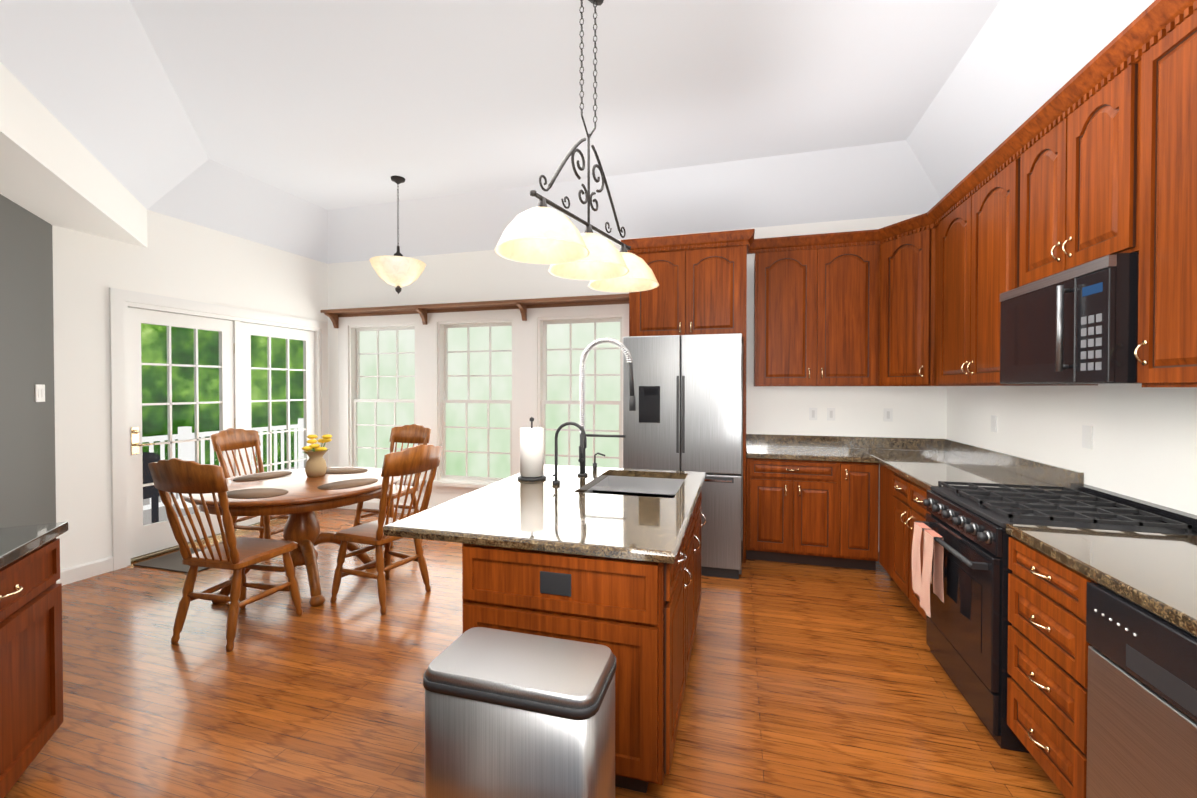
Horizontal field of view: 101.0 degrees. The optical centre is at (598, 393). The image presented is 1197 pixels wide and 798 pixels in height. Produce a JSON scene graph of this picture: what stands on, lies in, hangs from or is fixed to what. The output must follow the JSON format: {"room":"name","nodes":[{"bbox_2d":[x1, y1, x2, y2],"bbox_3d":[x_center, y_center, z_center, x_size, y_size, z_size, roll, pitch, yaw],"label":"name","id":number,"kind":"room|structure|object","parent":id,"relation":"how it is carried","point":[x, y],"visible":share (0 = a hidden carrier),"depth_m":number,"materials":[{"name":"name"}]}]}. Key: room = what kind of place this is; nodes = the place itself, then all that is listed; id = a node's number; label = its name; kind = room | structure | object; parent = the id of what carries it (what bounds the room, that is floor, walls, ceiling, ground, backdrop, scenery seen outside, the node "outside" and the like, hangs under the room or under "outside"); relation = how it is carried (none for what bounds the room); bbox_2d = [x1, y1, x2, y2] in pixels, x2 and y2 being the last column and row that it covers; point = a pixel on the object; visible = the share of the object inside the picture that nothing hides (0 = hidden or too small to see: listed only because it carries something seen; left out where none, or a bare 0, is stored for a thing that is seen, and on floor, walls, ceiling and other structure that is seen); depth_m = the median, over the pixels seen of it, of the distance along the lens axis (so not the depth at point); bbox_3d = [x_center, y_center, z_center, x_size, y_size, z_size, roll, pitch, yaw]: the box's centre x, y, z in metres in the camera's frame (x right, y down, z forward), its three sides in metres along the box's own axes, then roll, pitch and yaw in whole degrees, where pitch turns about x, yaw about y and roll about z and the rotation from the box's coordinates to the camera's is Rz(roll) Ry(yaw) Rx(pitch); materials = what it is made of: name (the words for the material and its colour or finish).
{"room":"kitchen","nodes":[
{"label":"kitchen","id":0,"kind":"room"},
{"bbox_2d":[0,194,55,527],"bbox_3d":[-2.765,-0.055,1.278,0.150,3.000,5.633,0,1,-29],"label":"wall","id":1,"kind":"structure","parent":0,"point":[27,465],"depth_m":3.26,"materials":[{"name":"grey paint"}]},
{"bbox_2d":[35,384,44,401],"bbox_3d":[-3.858,0.000,3.411,0.011,0.120,0.120,0,1,-29],"label":"switch plate","id":2,"kind":"object","parent":1,"relation":"attached to","point":[39,392],"visible":0.95,"depth_m":3.40,"materials":[{"name":"white plastic"}]},
{"bbox_2d":[56,556,112,585],"bbox_3d":[-3.360,1.370,2.783,1.626,0.115,1.930,0,1,16],"label":"baseboard","id":3,"kind":"structure","parent":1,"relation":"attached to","point":[84,571],"depth_m":3.76,"materials":[{"name":"white wood"}]},
{"bbox_2d":[52,210,328,569],"bbox_3d":[-3.729,-0.096,4.727,0.150,3.000,2.700,0,1,16],"label":"wall","id":4,"kind":"structure","parent":0,"point":[179,258],"depth_m":3.89,"materials":[{"name":"white paint"}]},
{"bbox_2d":[109,288,327,570],"bbox_3d":[-3.650,0.277,4.969,0.173,2.250,2.140,0,1,16],"label":"patio door","id":5,"kind":"structure","parent":4,"relation":"in","point":[135,540],"depth_m":4.51,"materials":[{"name":"white wood"}]},
{"bbox_2d":[4,508,1064,797],"bbox_3d":[-1.127,1.467,1.925,7.200,0.060,7.300,0,1,16],"label":"floor","id":6,"kind":"structure","parent":0,"point":[804,680],"depth_m":2.35,"materials":[{"name":"brown wood"}]},
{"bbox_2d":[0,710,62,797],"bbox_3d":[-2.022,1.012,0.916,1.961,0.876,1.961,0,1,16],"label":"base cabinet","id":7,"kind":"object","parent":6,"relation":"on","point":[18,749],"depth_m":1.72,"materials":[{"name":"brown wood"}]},
{"bbox_2d":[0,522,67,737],"bbox_3d":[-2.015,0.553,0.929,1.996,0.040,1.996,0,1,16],"label":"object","id":8,"kind":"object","parent":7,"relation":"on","point":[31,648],"depth_m":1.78,"materials":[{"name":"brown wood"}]},
{"bbox_2d":[133,548,207,572],"bbox_3d":[-3.434,1.405,4.156,0.660,0.011,0.430,0,1,16],"label":"doormat","id":9,"kind":"object","parent":6,"relation":"on","point":[171,561],"visible":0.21,"depth_m":4.06,"materials":[{"name":"grey fabric"}]},
{"bbox_2d":[148,458,302,651],"bbox_3d":[-2.198,0.886,2.932,0.509,1.085,0.622,0,1,16],"label":"chair","id":10,"kind":"object","parent":6,"relation":"on","point":[238,556],"visible":1,"depth_m":2.79,"materials":[{"name":"brown wood"}]},
{"bbox_2d":[211,428,288,540],"bbox_3d":[-3.128,0.867,4.546,0.611,1.085,0.484,0,1,8],"label":"chair","id":11,"kind":"object","parent":6,"relation":"on","point":[231,439],"visible":0.46,"depth_m":4.53,"materials":[{"name":"brown wood"}]},
{"bbox_2d":[182,467,400,606],"bbox_3d":[-2.215,1.036,3.686,1.372,0.762,1.372,0,1,16],"label":"dining table","id":12,"kind":"object","parent":6,"relation":"on","point":[302,500],"visible":0.79,"depth_m":3.44,"materials":[{"name":"brown wood"}]},
{"bbox_2d":[227,488,287,498],"bbox_3d":[-2.256,0.657,3.246,0.438,0.004,0.299,0,1,10],"label":"placemat","id":13,"kind":"object","parent":12,"relation":"on","point":[261,492],"depth_m":3.23,"materials":[{"name":"brown fabric"}]},
{"bbox_2d":[233,471,291,480],"bbox_3d":[-2.629,0.650,3.872,0.299,0.004,0.438,0,1,10],"label":"placemat","id":14,"kind":"object","parent":12,"relation":"on","point":[268,475],"depth_m":3.84,"materials":[{"name":"brown"}]},
{"bbox_2d":[301,434,331,476],"bbox_3d":[-2.220,0.488,3.883,0.277,0.327,0.208,0,1,16],"label":"flower bouquet","id":15,"kind":"object","parent":12,"relation":"on","point":[316,466],"visible":1,"depth_m":3.85,"materials":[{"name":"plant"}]},
{"bbox_2d":[326,467,367,473],"bbox_3d":[-2.140,0.647,4.127,0.438,0.004,0.299,0,1,10],"label":"placemat","id":16,"kind":"object","parent":12,"relation":"on","point":[343,470],"depth_m":4.12,"materials":[{"name":"brown"}]},
{"bbox_2d":[317,478,377,489],"bbox_3d":[-1.802,0.654,3.563,0.298,0.004,0.438,0,1,31],"label":"placemat","id":17,"kind":"object","parent":12,"relation":"on","point":[351,483],"depth_m":3.55,"materials":[{"name":"brown fabric"}]},
{"bbox_2d":[330,444,442,614],"bbox_3d":[-1.445,0.880,3.420,0.611,1.085,0.484,0,1,26],"label":"chair","id":18,"kind":"object","parent":6,"relation":"on","point":[419,458],"visible":0.92,"depth_m":3.31,"materials":[{"name":"brown wood"}]},
{"bbox_2d":[353,424,430,546],"bbox_3d":[-2.011,0.864,4.857,0.484,1.085,0.611,0,1,20],"label":"chair","id":19,"kind":"object","parent":6,"relation":"on","point":[415,434],"visible":0.4,"depth_m":4.97,"materials":[{"name":"brown wood"}]},
{"bbox_2d":[423,627,615,797],"bbox_3d":[-0.226,1.108,1.435,0.516,0.670,0.318,0,1,16],"label":"trash can","id":20,"kind":"object","parent":6,"relation":"on","point":[509,714],"visible":1,"depth_m":1.33,"materials":[{"name":"silver metal"}]},
{"bbox_2d":[462,486,705,792],"bbox_3d":[0.082,0.993,2.509,0.823,0.875,1.564,0,1,16],"label":"kitchen island","id":21,"kind":"object","parent":6,"relation":"on","point":[638,618],"visible":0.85,"depth_m":1.74,"materials":[{"name":"brown wood"}]},
{"bbox_2d":[383,465,705,563],"bbox_3d":[-0.080,0.535,2.562,1.152,0.040,1.632,0,1,16],"label":"island countertop","id":22,"kind":"structure","parent":21,"relation":"on","point":[568,515],"depth_m":2.06,"materials":[{"name":"brown stone"}]},
{"bbox_2d":[518,417,545,480],"bbox_3d":[-0.397,0.325,2.942,0.170,0.370,0.170,0,1,16],"label":"paper towel holder","id":23,"kind":"object","parent":22,"relation":"on","point":[531,453],"visible":1,"depth_m":2.88,"materials":[{"name":"black"}]},
{"bbox_2d":[552,422,586,484],"bbox_3d":[-0.166,0.336,2.736,0.201,0.354,0.073,0,1,16],"label":"faucet","id":24,"kind":"object","parent":22,"relation":"on","point":[556,481],"visible":1,"depth_m":2.76,"materials":[{"name":"black"}]},
{"bbox_2d":[593,452,604,470],"bbox_3d":[0.004,0.447,3.224,0.085,0.120,0.028,0,1,16],"label":"soap pump","id":25,"kind":"object","parent":22,"relation":"on","point":[594,466],"visible":1,"depth_m":3.22,"materials":[{"name":"black"}]},
{"bbox_2d":[577,337,635,476],"bbox_3d":[0.042,0.086,2.983,0.364,0.848,0.098,0,1,16],"label":"faucet","id":26,"kind":"object","parent":22,"relation":"on","point":[632,407],"visible":0.9,"depth_m":3.01,"materials":[{"name":"silver metal"}]},
{"bbox_2d":[584,476,684,497],"bbox_3d":[0.220,0.636,2.848,0.520,0.171,0.730,0,1,16],"label":"sink","id":27,"kind":"object","parent":22,"relation":"in","point":[643,486],"visible":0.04,"depth_m":3.15,"materials":[{"name":"silver metal"}]},
{"bbox_2d":[623,333,741,578],"bbox_3d":[0.771,0.475,4.310,0.920,1.868,0.992,0,1,16],"label":"fridge","id":28,"kind":"object","parent":6,"relation":"on","point":[686,415],"visible":0.77,"depth_m":3.80,"materials":[{"name":"grey metal"}]},
{"bbox_2d":[629,245,746,562],"bbox_3d":[0.823,0.085,4.486,0.990,2.645,0.669,0,1,16],"label":"cabinet","id":29,"kind":"object","parent":6,"relation":"on","point":[699,291],"visible":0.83,"depth_m":4.16,"materials":[{"name":"brown wood"}]},
{"bbox_2d":[746,457,878,570],"bbox_3d":[1.785,0.973,4.243,0.990,0.875,0.629,0,1,16],"label":"base cabinet","id":30,"kind":"object","parent":6,"relation":"on","point":[820,513],"visible":0.98,"depth_m":3.98,"materials":[{"name":"brown wood"}]},
{"bbox_2d":[746,434,873,462],"bbox_3d":[1.767,0.463,4.235,0.960,0.145,0.644,0,1,16],"label":"countertop","id":31,"kind":"structure","parent":30,"relation":"on","point":[760,446],"depth_m":4.39,"materials":[{"name":"brown stone"}]},
{"bbox_2d":[879,465,887,570],"bbox_3d":[2.428,0.981,3.534,0.676,0.876,0.448,0,1,16],"label":"base cabinet","id":32,"kind":"object","parent":6,"relation":"on","point":[883,470],"depth_m":3.73,"materials":[{"name":"brown wood"}]},
{"bbox_2d":[887,469,930,621],"bbox_3d":[2.279,0.987,3.009,0.676,0.876,0.760,0,1,16],"label":"base cabinet","id":33,"kind":"object","parent":6,"relation":"on","point":[905,506],"depth_m":3.21,"materials":[{"name":"brown wood"}]},
{"bbox_2d":[858,437,1083,489],"bbox_3d":[2.409,0.472,3.478,0.689,0.145,1.749,0,1,16],"label":"countertop","id":34,"kind":"structure","parent":33,"relation":"on","point":[925,462],"depth_m":3.31,"materials":[{"name":"brown stone"}]},
{"bbox_2d":[1007,537,1096,797],"bbox_3d":[1.894,1.003,1.655,0.676,0.876,0.485,0,1,16],"label":"base cabinet","id":35,"kind":"object","parent":6,"relation":"on","point":[1047,681],"depth_m":1.71,"materials":[{"name":"brown wood"}]},
{"bbox_2d":[1006,524,1196,636],"bbox_3d":[1.684,0.553,0.917,0.682,0.040,2.014,0,1,16],"label":"countertop","id":36,"kind":"structure","parent":35,"relation":"on","point":[1155,573],"depth_m":1.55,"materials":[{"name":"brown stone"}]},
{"bbox_2d":[915,481,1196,752],"bbox_3d":[2.014,0.951,2.281,0.777,0.965,0.774,0,1,16],"label":"range","id":37,"kind":"object","parent":6,"relation":"on","point":[968,623],"visible":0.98,"depth_m":2.15,"materials":[{"name":"black metal"}]},
{"bbox_2d":[912,522,927,593],"bbox_3d":[1.712,0.880,2.618,0.066,0.360,0.120,0,1,16],"label":"hanging towel","id":38,"kind":"object","parent":37,"relation":"hanging from","point":[916,524],"depth_m":2.65,"materials":[{"name":"fabric"}]},
{"bbox_2d":[917,527,943,617],"bbox_3d":[1.671,0.902,2.473,0.066,0.400,0.130,0,1,16],"label":"hanging towel","id":39,"kind":"object","parent":37,"relation":"hanging from","point":[921,586],"depth_m":2.49,"materials":[{"name":"fabric"}]},
{"bbox_2d":[1086,582,1196,797],"bbox_3d":[1.697,1.010,1.142,0.612,0.873,0.596,0,1,16],"label":"dishwasher","id":40,"kind":"object","parent":6,"relation":"on","point":[1142,709],"visible":0.98,"depth_m":1.31,"materials":[{"name":"silver metal"}]},
{"bbox_2d":[0,0,1154,263],"bbox_3d":[-1.008,-1.790,2.087,6.820,0.530,6.550,0,1,16],"label":"ceiling","id":41,"kind":"structure","parent":0,"point":[306,128],"depth_m":3.30,"materials":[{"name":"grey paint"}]},
{"bbox_2d":[0,62,146,246],"bbox_3d":[-2.617,-1.369,1.588,0.424,0.340,5.657,0,1,-29],"label":"soffit","id":42,"kind":"structure","parent":41,"relation":"attached to","point":[54,171],"depth_m":2.94,"materials":[{"name":"white paint"}]},
{"bbox_2d":[370,176,425,293],"bbox_3d":[-1.872,-1.464,4.609,0.490,1.079,0.490,0,1,16],"label":"light","id":43,"kind":"object","parent":41,"relation":"hanging from","point":[398,270],"visible":1,"depth_m":4.49,"materials":[{"name":"beige glass"}]},
{"bbox_2d":[495,0,658,292],"bbox_3d":[-0.048,-1.286,2.397,0.396,1.384,1.166,0,1,29],"label":"light","id":44,"kind":"object","parent":41,"relation":"hanging from","point":[542,233],"visible":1,"depth_m":2.27,"materials":[{"name":"beige glass"}]},
{"bbox_2d":[328,213,946,551],"bbox_3d":[-0.132,-0.101,5.185,6.820,3.000,0.150,0,1,16],"label":"wall","id":45,"kind":"structure","parent":0,"point":[492,275],"depth_m":4.67,"materials":[{"name":"white paint"}]},
{"bbox_2d":[338,314,426,491],"bbox_3d":[-2.527,0.106,5.832,1.260,2.030,0.220,0,1,16],"label":"window","id":46,"kind":"structure","parent":45,"relation":"in","point":[381,376],"depth_m":5.89,"materials":[{"name":"white"}]},
{"bbox_2d":[338,501,433,513],"bbox_3d":[-1.429,1.338,5.481,3.868,0.115,0.018,0,1,16],"label":"baseboard","id":47,"kind":"structure","parent":45,"relation":"attached to","point":[366,504],"depth_m":5.83,"materials":[{"name":"white"}]},
{"bbox_2d":[424,309,524,493],"bbox_3d":[-1.353,0.110,5.499,1.260,2.030,0.220,0,1,16],"label":"window","id":48,"kind":"structure","parent":45,"relation":"in","point":[475,391],"depth_m":5.53,"materials":[{"name":"white"}]},
{"bbox_2d":[321,294,628,327],"bbox_3d":[-1.412,-0.870,5.353,3.760,0.195,0.209,0,1,16],"label":"shelf","id":49,"kind":"object","parent":45,"relation":"attached to","point":[423,310],"visible":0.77,"depth_m":5.30,"materials":[{"name":"brown wood"}]},
{"bbox_2d":[525,304,628,467],"bbox_3d":[-0.180,0.114,5.165,1.260,2.030,0.220,0,1,16],"label":"window","id":50,"kind":"structure","parent":45,"relation":"in","point":[558,340],"depth_m":5.21,"materials":[{"name":"white"}]},
{"bbox_2d":[809,408,816,419],"bbox_3d":[1.962,0.190,4.509,0.070,0.115,0.009,0,1,16],"label":"electrical outlet plate","id":51,"kind":"object","parent":45,"relation":"attached to","point":[812,411],"depth_m":4.51,"materials":[{"name":"white plastic"}]},
{"bbox_2d":[754,245,879,385],"bbox_3d":[1.882,-0.648,4.327,0.979,1.175,0.379,0,1,16],"label":"upper cabinet","id":52,"kind":"object","parent":45,"relation":"attached to","point":[816,317],"visible":1,"depth_m":4.18,"materials":[{"name":"brown wood"}]},
{"bbox_2d":[827,408,834,420],"bbox_3d":[2.107,0.190,4.468,0.070,0.115,0.009,0,1,16],"label":"electrical outlet plate","id":53,"kind":"object","parent":45,"relation":"attached to","point":[830,411],"depth_m":4.46,"materials":[{"name":"white plastic"}]},
{"bbox_2d":[883,408,892,421],"bbox_3d":[2.549,0.191,4.342,0.070,0.115,0.009,0,1,16],"label":"electrical outlet plate","id":54,"kind":"object","parent":45,"relation":"attached to","point":[888,412],"depth_m":4.34,"materials":[{"name":"white plastic"}]},
{"bbox_2d":[947,384,1196,514],"bbox_3d":[2.416,-0.063,1.954,0.150,3.000,4.670,0,1,16],"label":"wall","id":55,"kind":"structure","parent":0,"point":[1144,444],"depth_m":2.42,"materials":[{"name":"white paint"}]},
{"bbox_2d":[879,228,934,385],"bbox_3d":[2.597,-0.644,3.958,0.597,1.175,0.697,0,1,16],"label":"upper cabinet","id":56,"kind":"object","parent":55,"relation":"attached to","point":[907,309],"visible":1,"depth_m":3.81,"materials":[{"name":"brown wood"}]},
{"bbox_2d":[991,415,996,431],"bbox_3d":[2.755,0.212,3.436,0.007,0.115,0.070,0,1,16],"label":"electrical outlet plate","id":57,"kind":"object","parent":55,"relation":"attached to","point":[993,417],"depth_m":3.43,"materials":[{"name":"white plastic"}]},
{"bbox_2d":[934,161,1097,385],"bbox_3d":[2.464,-0.633,3.035,0.347,1.175,1.148,0,1,16],"label":"upper cabinet","id":58,"kind":"object","parent":55,"relation":"attached to","point":[974,244],"depth_m":2.97,"materials":[{"name":"brown wood"}]},
{"bbox_2d":[1014,64,1133,288],"bbox_3d":[2.198,-0.864,2.095,0.347,0.690,0.760,0,1,16],"label":"upper cabinet","id":59,"kind":"object","parent":55,"relation":"attached to","point":[1109,168],"depth_m":2.08,"materials":[{"name":"brown wood"}]},
{"bbox_2d":[621,0,1196,253],"bbox_3d":[1.262,-1.265,3.109,2.701,0.110,3.046,0,1,16],"label":"crown molding","id":60,"kind":"structure","parent":59,"relation":"attached to","point":[1147,29],"depth_m":2.58,"materials":[{"name":"brown wood"}]},
{"bbox_2d":[1000,252,1141,383],"bbox_3d":[2.141,-0.275,2.119,0.461,0.470,0.780,0,1,16],"label":"microwave","id":61,"kind":"object","parent":59,"relation":"attached to","point":[1077,324],"visible":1,"depth_m":1.98,"materials":[{"name":"black metal"}]},
{"bbox_2d":[1082,425,1092,448],"bbox_3d":[2.492,0.223,2.513,0.007,0.115,0.070,0,1,16],"label":"electrical outlet plate","id":62,"kind":"object","parent":55,"relation":"attached to","point":[1087,436],"depth_m":2.51,"materials":[{"name":"white plastic"}]},
{"bbox_2d":[1130,11,1196,386],"bbox_3d":[2.042,-0.611,1.550,0.347,1.185,0.340,0,1,16],"label":"upper cabinet","id":63,"kind":"object","parent":55,"relation":"attached to","point":[1163,104],"depth_m":1.64,"materials":[{"name":"brown wood"}]},
{"label":"outside","id":64,"kind":"structure","parent":0,"visible":0},
{"bbox_2d":[143,466,297,524],"bbox_3d":[-5.370,1.525,5.577,3.440,0.060,8.000,0,1,16],"label":"deck","id":65,"kind":"object","parent":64,"point":[147,516],"depth_m":6.15,"materials":[{"name":"wood"}]},
{"bbox_2d":[142,452,159,522],"bbox_3d":[-4.784,1.054,4.781,0.500,0.900,0.700,0,1,16],"label":"outdoor grill","id":66,"kind":"object","parent":65,"relation":"on","point":[151,492],"depth_m":4.95,"materials":[{"name":"black metal"}]},
{"bbox_2d":[142,418,303,509],"bbox_3d":[-5.581,0.969,5.631,0.100,1.050,8.000,0,1,16],"label":"railing","id":67,"kind":"object","parent":65,"relation":"on","point":[186,451],"depth_m":6.61,"materials":[{"name":"white wood"}]},
{"bbox_2d":[141,323,303,472],"bbox_3d":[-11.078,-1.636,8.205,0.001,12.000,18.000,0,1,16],"label":"trees","id":68,"kind":"object","parent":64,"point":[154,422],"depth_m":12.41,"materials":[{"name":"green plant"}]}
]}

